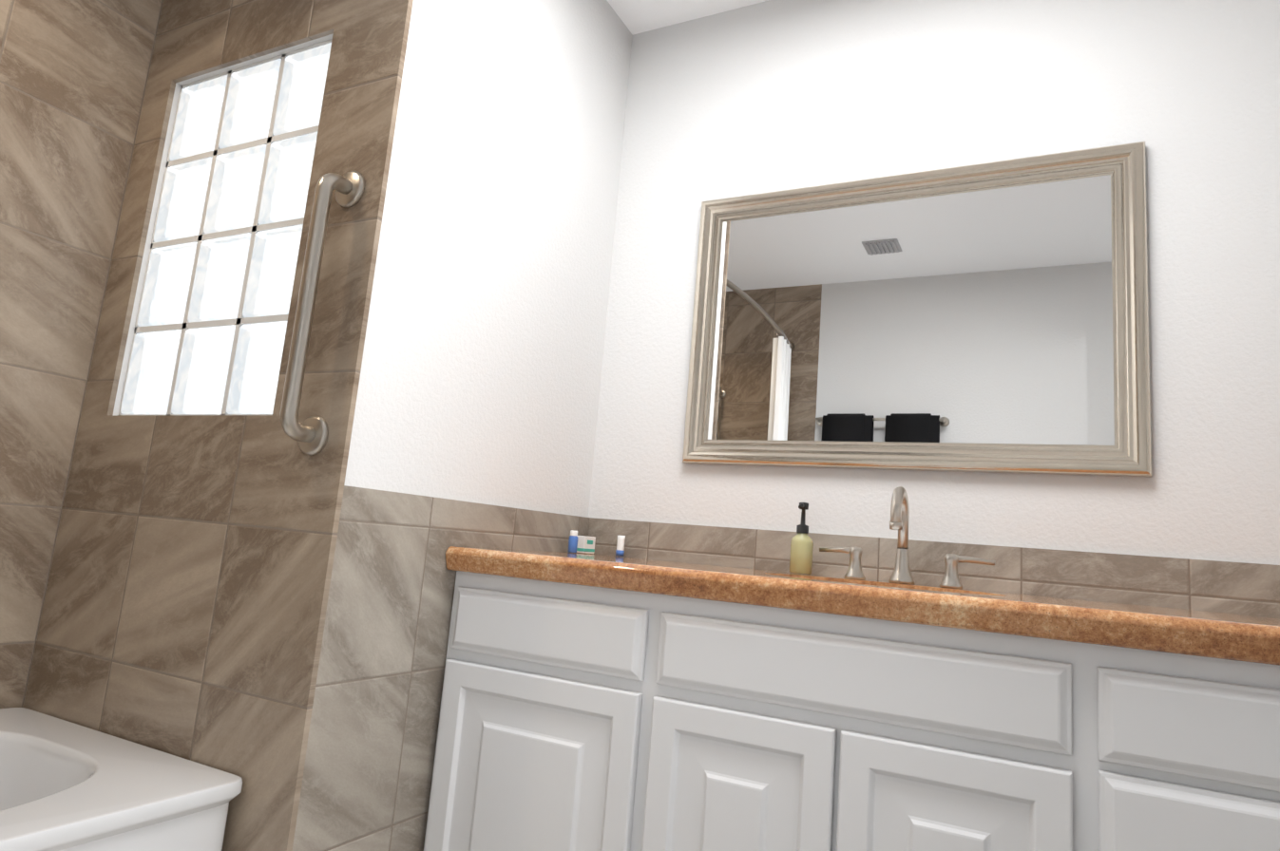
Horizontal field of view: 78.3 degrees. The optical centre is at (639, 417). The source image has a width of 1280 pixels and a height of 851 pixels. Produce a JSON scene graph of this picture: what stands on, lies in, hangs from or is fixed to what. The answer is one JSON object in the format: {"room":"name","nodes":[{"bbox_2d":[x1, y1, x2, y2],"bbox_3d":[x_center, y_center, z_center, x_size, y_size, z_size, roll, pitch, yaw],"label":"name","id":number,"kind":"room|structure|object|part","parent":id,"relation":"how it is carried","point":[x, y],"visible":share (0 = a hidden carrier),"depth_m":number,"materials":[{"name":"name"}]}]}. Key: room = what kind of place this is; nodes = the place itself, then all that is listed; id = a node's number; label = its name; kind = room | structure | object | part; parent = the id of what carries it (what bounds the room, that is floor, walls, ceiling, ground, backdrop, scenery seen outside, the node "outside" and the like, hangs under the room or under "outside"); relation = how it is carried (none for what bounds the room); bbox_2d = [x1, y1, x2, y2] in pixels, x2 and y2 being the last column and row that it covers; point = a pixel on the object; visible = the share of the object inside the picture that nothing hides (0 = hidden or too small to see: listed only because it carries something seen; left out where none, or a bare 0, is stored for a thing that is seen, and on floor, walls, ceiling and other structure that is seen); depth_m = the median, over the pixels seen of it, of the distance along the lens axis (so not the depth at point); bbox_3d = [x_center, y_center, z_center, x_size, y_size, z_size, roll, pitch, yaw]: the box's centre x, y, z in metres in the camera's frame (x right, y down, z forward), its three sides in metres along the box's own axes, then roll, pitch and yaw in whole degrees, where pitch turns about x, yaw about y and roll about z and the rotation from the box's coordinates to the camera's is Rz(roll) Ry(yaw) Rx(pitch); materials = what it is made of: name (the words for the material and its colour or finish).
{"room":"bathroom","nodes":[
{"label":"bathroom","id":0,"kind":"room"},
{"bbox_2d":[0,0,162,708],"bbox_3d":[-1.699,-0.315,1.279,0.100,2.440,1.760,0,-10,27],"label":"wall","id":1,"kind":"structure","parent":0,"point":[73,76],"depth_m":1.82,"materials":[{"name":"tile"}]},
{"bbox_2d":[22,0,413,850],"bbox_3d":[-0.893,-0.170,1.760,0.892,2.440,0.140,0,-10,27],"label":"wall","id":2,"kind":"structure","parent":0,"point":[186,593],"depth_m":1.66,"materials":[{"name":"brown tile"}]},
{"bbox_2d":[279,171,364,456],"bbox_3d":[-0.618,-0.218,1.503,0.076,0.576,0.078,0,-10,27],"label":"grab rail","id":3,"kind":"object","parent":2,"relation":"attached to","point":[310,435],"visible":1,"depth_m":1.48,"materials":[{"name":"silver metal"}]},
{"bbox_2d":[343,0,632,517],"bbox_3d":[-0.373,-0.099,1.931,0.100,2.440,0.908,0,-10,27],"label":"wall","id":4,"kind":"structure","parent":0,"point":[481,369],"depth_m":1.88,"materials":[{"name":"white paint"}]},
{"bbox_2d":[292,485,589,850],"bbox_3d":[-0.386,0.654,1.784,0.012,0.910,0.908,0,-10,27],"label":"tile wainscot","id":5,"kind":"structure","parent":4,"relation":"attached to","point":[367,779],"depth_m":1.55,"materials":[{"name":"beige tile"}]},
{"bbox_2d":[606,0,768,34],"bbox_3d":[0.193,-1.460,1.041,3.680,0.050,2.640,0,-10,27],"label":"ceiling","id":6,"kind":"structure","parent":0,"point":[637,16],"depth_m":2.37,"materials":[{"name":"white paint"}]},
{"bbox_2d":[588,0,1279,565],"bbox_3d":[1.054,-0.008,1.753,2.800,2.440,0.100,0,-10,27],"label":"wall","id":7,"kind":"structure","parent":0,"point":[769,95],"depth_m":1.92,"materials":[{"name":"white paint"}]},
{"bbox_2d":[682,141,1152,477],"bbox_3d":[0.624,-0.248,1.950,1.075,0.755,0.029,0,-10,27],"label":"mirror","id":8,"kind":"object","parent":7,"relation":"attached to","point":[991,317],"visible":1,"depth_m":1.91,"materials":[{"name":"clear glass"}]},
{"bbox_2d":[588,517,1279,617],"bbox_3d":[1.003,0.356,1.641,2.588,0.140,0.012,0,-10,27],"label":"backsplash","id":9,"kind":"structure","parent":7,"relation":"attached to","point":[1244,588],"depth_m":1.74,"materials":[{"name":"beige tile"}]},
{"bbox_3d":[-0.012,0.990,0.647,3.680,0.050,2.640,0,-10,27],"label":"floor","id":10,"kind":"structure","parent":0,"visible":0},
{"bbox_2d":[0,707,242,850],"bbox_3d":[-1.400,0.697,0.896,0.777,0.377,1.514,0,-10,27],"label":"bathtub","id":11,"kind":"object","parent":10,"relation":"on","point":[66,786],"visible":1,"depth_m":1.35,"materials":[{"name":"white ceramic"}]},
{"bbox_2d":[423,573,1279,850],"bbox_3d":[0.700,0.756,1.379,2.286,0.758,0.571,0,-10,27],"label":"bathroom vanity","id":12,"kind":"object","parent":10,"relation":"on","point":[602,703],"depth_m":1.32,"materials":[{"name":"white paint"}]},
{"bbox_3d":[-0.225,0.765,1.539,0.462,0.504,0.020,0,-10,27],"label":"door","id":13,"kind":"part","parent":12,"relation":"part of","materials":[{"name":"white paint"}]},
{"bbox_3d":[-0.197,0.431,1.593,0.462,0.131,0.020,0,-10,27],"label":"drawer","id":14,"kind":"part","parent":12,"relation":"part of","materials":[{"name":"white paint"}]},
{"bbox_3d":[0.156,0.766,1.343,0.335,0.504,0.020,0,-10,27],"label":"door","id":15,"kind":"part","parent":12,"relation":"part of","materials":[{"name":"white paint"}]},
{"bbox_2d":[445,546,1279,668],"bbox_3d":[0.729,0.356,1.434,2.286,0.052,0.592,0,-10,27],"label":"countertop","id":16,"kind":"structure","parent":12,"relation":"on","point":[1235,639],"depth_m":1.30,"materials":[{"name":"brown stone"}]},
{"bbox_2d":[567,530,578,553],"bbox_3d":[-0.176,0.327,2.073,0.025,0.058,0.025,0,-10,27],"label":"toiletry bottle","id":17,"kind":"object","parent":16,"relation":"on","point":[573,543],"visible":1,"depth_m":2.06,"materials":[{"name":"blue plastic"}]},
{"bbox_2d":[576,535,595,554],"bbox_3d":[-0.148,0.347,2.143,0.027,0.046,0.061,0,-10,27],"label":"box","id":18,"kind":"object","parent":16,"relation":"on","point":[585,544],"visible":0.83,"depth_m":2.12,"materials":[{"name":"white cardboard"}]},
{"bbox_2d":[615,535,625,556],"bbox_3d":[-0.053,0.350,2.148,0.023,0.056,0.022,0,-10,27],"label":"toiletry tube","id":19,"kind":"object","parent":16,"relation":"on","point":[620,551],"visible":1,"depth_m":2.14,"materials":[{"name":"white plastic"}]},
{"bbox_2d":[789,502,813,574],"bbox_3d":[0.383,0.283,1.858,0.052,0.168,0.060,0,-10,27],"label":"soap dispenser","id":20,"kind":"object","parent":16,"relation":"on","point":[801,552],"visible":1,"depth_m":1.84,"materials":[{"name":"beige plastic"}]},
{"bbox_2d":[819,486,994,589],"bbox_3d":[0.566,0.255,1.712,0.376,0.208,0.142,0,-10,27],"label":"faucet","id":21,"kind":"object","parent":16,"relation":"on","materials":[{"name":"silver metal"}]},
{"bbox_3d":[0.337,0.432,1.318,0.680,0.131,0.020,0,-10,27],"label":"drawer","id":22,"kind":"part","parent":12,"relation":"part of","materials":[{"name":"white paint"}]},
{"bbox_3d":[0.462,0.766,1.185,0.335,0.504,0.020,0,-10,27],"label":"door","id":23,"kind":"part","parent":12,"relation":"part of","materials":[{"name":"white paint"}]},
{"bbox_3d":[0.991,0.432,0.981,0.725,0.131,0.020,0,-10,27],"label":"drawer","id":24,"kind":"part","parent":12,"relation":"part of","materials":[{"name":"white paint"}]},
{"bbox_3d":[0.978,0.587,0.956,0.725,0.155,0.020,0,-10,27],"label":"drawer","id":25,"kind":"part","parent":12,"relation":"part of","materials":[{"name":"white paint"}]}
]}

